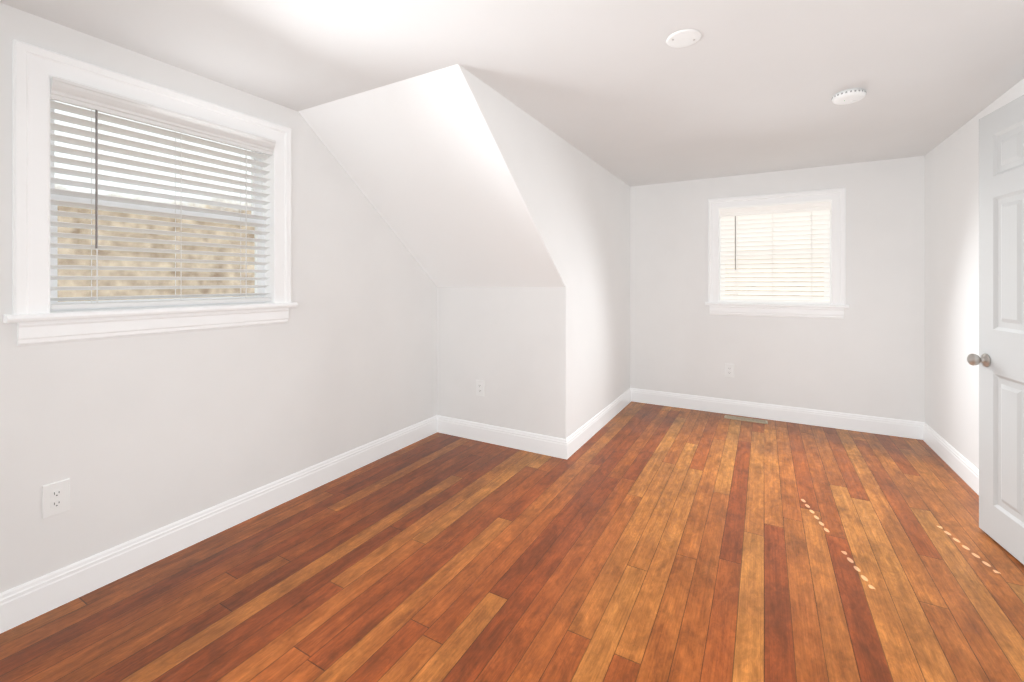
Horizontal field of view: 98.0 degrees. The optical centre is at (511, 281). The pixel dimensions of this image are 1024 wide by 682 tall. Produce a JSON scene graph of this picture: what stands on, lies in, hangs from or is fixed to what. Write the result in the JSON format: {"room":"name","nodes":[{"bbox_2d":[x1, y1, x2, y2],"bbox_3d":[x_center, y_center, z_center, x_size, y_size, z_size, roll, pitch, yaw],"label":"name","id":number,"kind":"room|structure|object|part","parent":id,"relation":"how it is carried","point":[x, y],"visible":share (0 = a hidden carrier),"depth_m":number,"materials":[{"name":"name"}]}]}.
{"room":"empty bedroom","nodes":[
{"label":"empty bedroom","id":0,"kind":"room"},
{"bbox_2d":[0,3,436,592],"bbox_3d":[-1.728,0.125,1.882,0.150,2.230,4.474,0,0,29],"label":"wall","id":1,"kind":"structure","parent":0,"point":[134,437],"depth_m":2.16,"materials":[{"name":"white paint"}]},
{"bbox_2d":[42,478,69,518],"bbox_3d":[-1.741,0.828,1.701,0.007,0.124,0.078,0,0,29],"label":"outlet","id":2,"kind":"object","parent":1,"relation":"attached to","point":[55,498],"visible":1,"depth_m":1.70,"materials":[{"name":"white plastic"}]},
{"bbox_2d":[3,39,297,345],"bbox_3d":[-1.579,-0.318,2.094,0.200,1.100,1.116,0,0,29],"label":"window","id":3,"kind":"structure","parent":1,"relation":"in","point":[41,77],"depth_m":1.92,"materials":[{"name":"white paint"}]},
{"bbox_2d":[95,110,97,247],"bbox_3d":[-1.681,-0.429,1.800,0.007,0.588,0.007,0,0,29],"label":"blind wand","id":4,"kind":"object","parent":3,"relation":"hanging from","point":[96,178],"visible":1,"depth_m":1.80,"materials":[{"name":"grey plastic"}]},
{"bbox_3d":[-1.625,-0.326,2.120,0.036,0.821,0.808,0,0,29],"label":"glass","id":5,"kind":"part","parent":3,"relation":"part of","materials":[{"name":"clear glass"}]},
{"bbox_3d":[-1.625,-0.326,2.120,0.060,0.895,0.882,0,0,29],"label":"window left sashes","id":6,"kind":"part","parent":3,"relation":"part of","materials":[{"name":"white plastic"}]},
{"bbox_2d":[0,416,435,633],"bbox_3d":[-1.650,1.173,1.855,0.015,0.135,4.204,0,0,30],"label":"baseboard","id":7,"kind":"structure","parent":1,"relation":"attached to","point":[27,601],"depth_m":2.04,"materials":[{"name":"white paint"}]},
{"bbox_2d":[298,64,564,286],"bbox_3d":[-0.427,-0.514,2.888,1.164,1.108,1.327,0,0,29],"label":"ceiling","id":8,"kind":"structure","parent":0,"point":[421,160],"depth_m":2.68,"materials":[{"name":"paint"}]},
{"bbox_2d":[437,287,565,438],"bbox_3d":[-0.102,0.600,3.463,1.164,1.280,0.120,0,0,29],"label":"wall","id":9,"kind":"structure","parent":0,"point":[507,345],"depth_m":3.37,"materials":[{"name":"white paint"}]},
{"bbox_2d":[476,380,483,395],"bbox_3d":[-0.250,0.830,3.474,0.078,0.124,0.007,0,0,29],"label":"outlet","id":10,"kind":"object","parent":9,"relation":"attached to","point":[479,387],"visible":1,"depth_m":3.47,"materials":[{"name":"white plastic"}]},
{"bbox_2d":[436,415,559,457],"bbox_3d":[-0.115,1.173,3.394,1.110,0.135,0.015,0,0,30],"label":"baseboard","id":11,"kind":"structure","parent":9,"relation":"attached to","point":[516,439],"depth_m":3.37,"materials":[{"name":"white paint"}]},
{"bbox_2d":[0,401,1023,681],"bbox_3d":[0.275,1.300,1.762,3.756,0.120,6.238,0,0,29],"label":"floor","id":12,"kind":"structure","parent":0,"point":[642,543],"depth_m":1.86,"materials":[{"name":"brown wood"}]},
{"bbox_2d":[724,415,767,423],"bbox_3d":[2.097,1.236,3.995,0.345,0.008,0.090,0,0,29],"label":"floor vent","id":13,"kind":"object","parent":12,"relation":"in","point":[746,419],"visible":1,"depth_m":3.98,"materials":[{"name":"beige metal"}]},
{"bbox_2d":[0,0,1023,186],"bbox_3d":[0.275,-1.050,1.762,3.756,0.120,6.238,0,0,29],"label":"ceiling","id":14,"kind":"structure","parent":0,"point":[623,91],"depth_m":1.99,"materials":[{"name":"white paint"}]},
{"bbox_2d":[666,29,700,47],"bbox_3d":[0.697,-0.986,1.809,0.132,0.008,0.132,0,0,29],"label":"cover plate","id":15,"kind":"object","parent":14,"relation":"attached to","point":[683,38],"visible":1,"depth_m":1.80,"materials":[{"name":"white plastic"}]},
{"bbox_2d":[832,88,865,104],"bbox_3d":[1.769,-0.969,2.339,0.145,0.043,0.145,0,0,29],"label":"smoke detector","id":16,"kind":"object","parent":14,"relation":"attached to","point":[848,96],"visible":1,"depth_m":2.31,"materials":[{"name":"white plastic"}]},
{"bbox_2d":[459,65,629,438],"bbox_3d":[0.479,0.100,3.426,0.120,2.280,3.140,0,0,29],"label":"wall","id":17,"kind":"structure","parent":0,"point":[577,201],"depth_m":3.38,"materials":[{"name":"white paint"}]},
{"bbox_2d":[560,388,631,459],"bbox_3d":[0.800,1.173,3.855,0.015,0.135,1.721,0,0,30],"label":"baseboard","id":18,"kind":"structure","parent":17,"relation":"attached to","point":[568,446],"depth_m":3.57,"materials":[{"name":"white paint"}]},
{"bbox_2d":[630,156,924,421],"bbox_3d":[2.286,0.125,4.122,2.580,2.230,0.150,0,0,29],"label":"wall","id":19,"kind":"structure","parent":0,"point":[865,355],"depth_m":3.91,"materials":[{"name":"white paint"}]},
{"bbox_2d":[725,364,733,376],"bbox_3d":[2.039,0.832,4.171,0.078,0.124,0.007,0,0,29],"label":"outlet","id":20,"kind":"object","parent":19,"relation":"attached to","point":[729,370],"visible":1,"depth_m":4.17,"materials":[{"name":"white plastic"}]},
{"bbox_2d":[632,388,919,438],"bbox_3d":[2.232,1.173,4.057,2.310,0.135,0.015,0,0,30],"label":"baseboard","id":21,"kind":"structure","parent":19,"relation":"attached to","point":[854,422],"depth_m":3.94,"materials":[{"name":"white paint"}]},
{"bbox_2d":[705,188,848,317],"bbox_3d":[2.367,-0.238,4.047,1.100,1.094,0.200,0,0,29],"label":"window","id":22,"kind":"structure","parent":19,"relation":"in","point":[778,211],"depth_m":3.99,"materials":[{"name":"white paint"}]},
{"bbox_2d":[735,216,735,269],"bbox_3d":[2.080,-0.376,4.145,0.007,0.528,0.007,0,0,29],"label":"blind wand","id":23,"kind":"object","parent":22,"relation":"hanging from","point":[735,242],"visible":0.96,"depth_m":4.14,"materials":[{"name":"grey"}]},
{"bbox_3d":[2.392,-0.245,4.093,0.866,0.889,0.060,0,0,29],"label":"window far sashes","id":24,"kind":"part","parent":22,"relation":"part of","materials":[{"name":"white plastic"}]},
{"bbox_2d":[925,78,1023,468],"bbox_3d":[1.808,0.125,0.809,0.150,2.230,6.088,0,0,29],"label":"wall","id":25,"kind":"structure","parent":0,"point":[951,282],"depth_m":2.95,"materials":[{"name":"white paint"}]},
{"bbox_2d":[920,422,978,494],"bbox_3d":[2.681,1.173,2.519,0.015,0.135,2.195,0,0,30],"label":"baseboard","id":26,"kind":"structure","parent":25,"relation":"attached to","point":[965,469],"depth_m":2.96,"materials":[{"name":"white paint"}]},
{"bbox_2d":[979,95,1023,564],"bbox_3d":[2.214,0.208,1.867,0.035,2.040,0.762,0,0,21],"label":"door","id":27,"kind":"structure","parent":25,"relation":"in","point":[1001,323],"depth_m":2.06,"materials":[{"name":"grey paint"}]},
{"bbox_2d":[967,353,990,366],"bbox_3d":[2.339,0.383,2.179,0.170,0.066,0.108,0,0,29],"label":"door knob","id":28,"kind":"object","parent":27,"relation":"attached to","point":[984,359],"depth_m":2.17,"materials":[{"name":"grey metal"}]}
]}

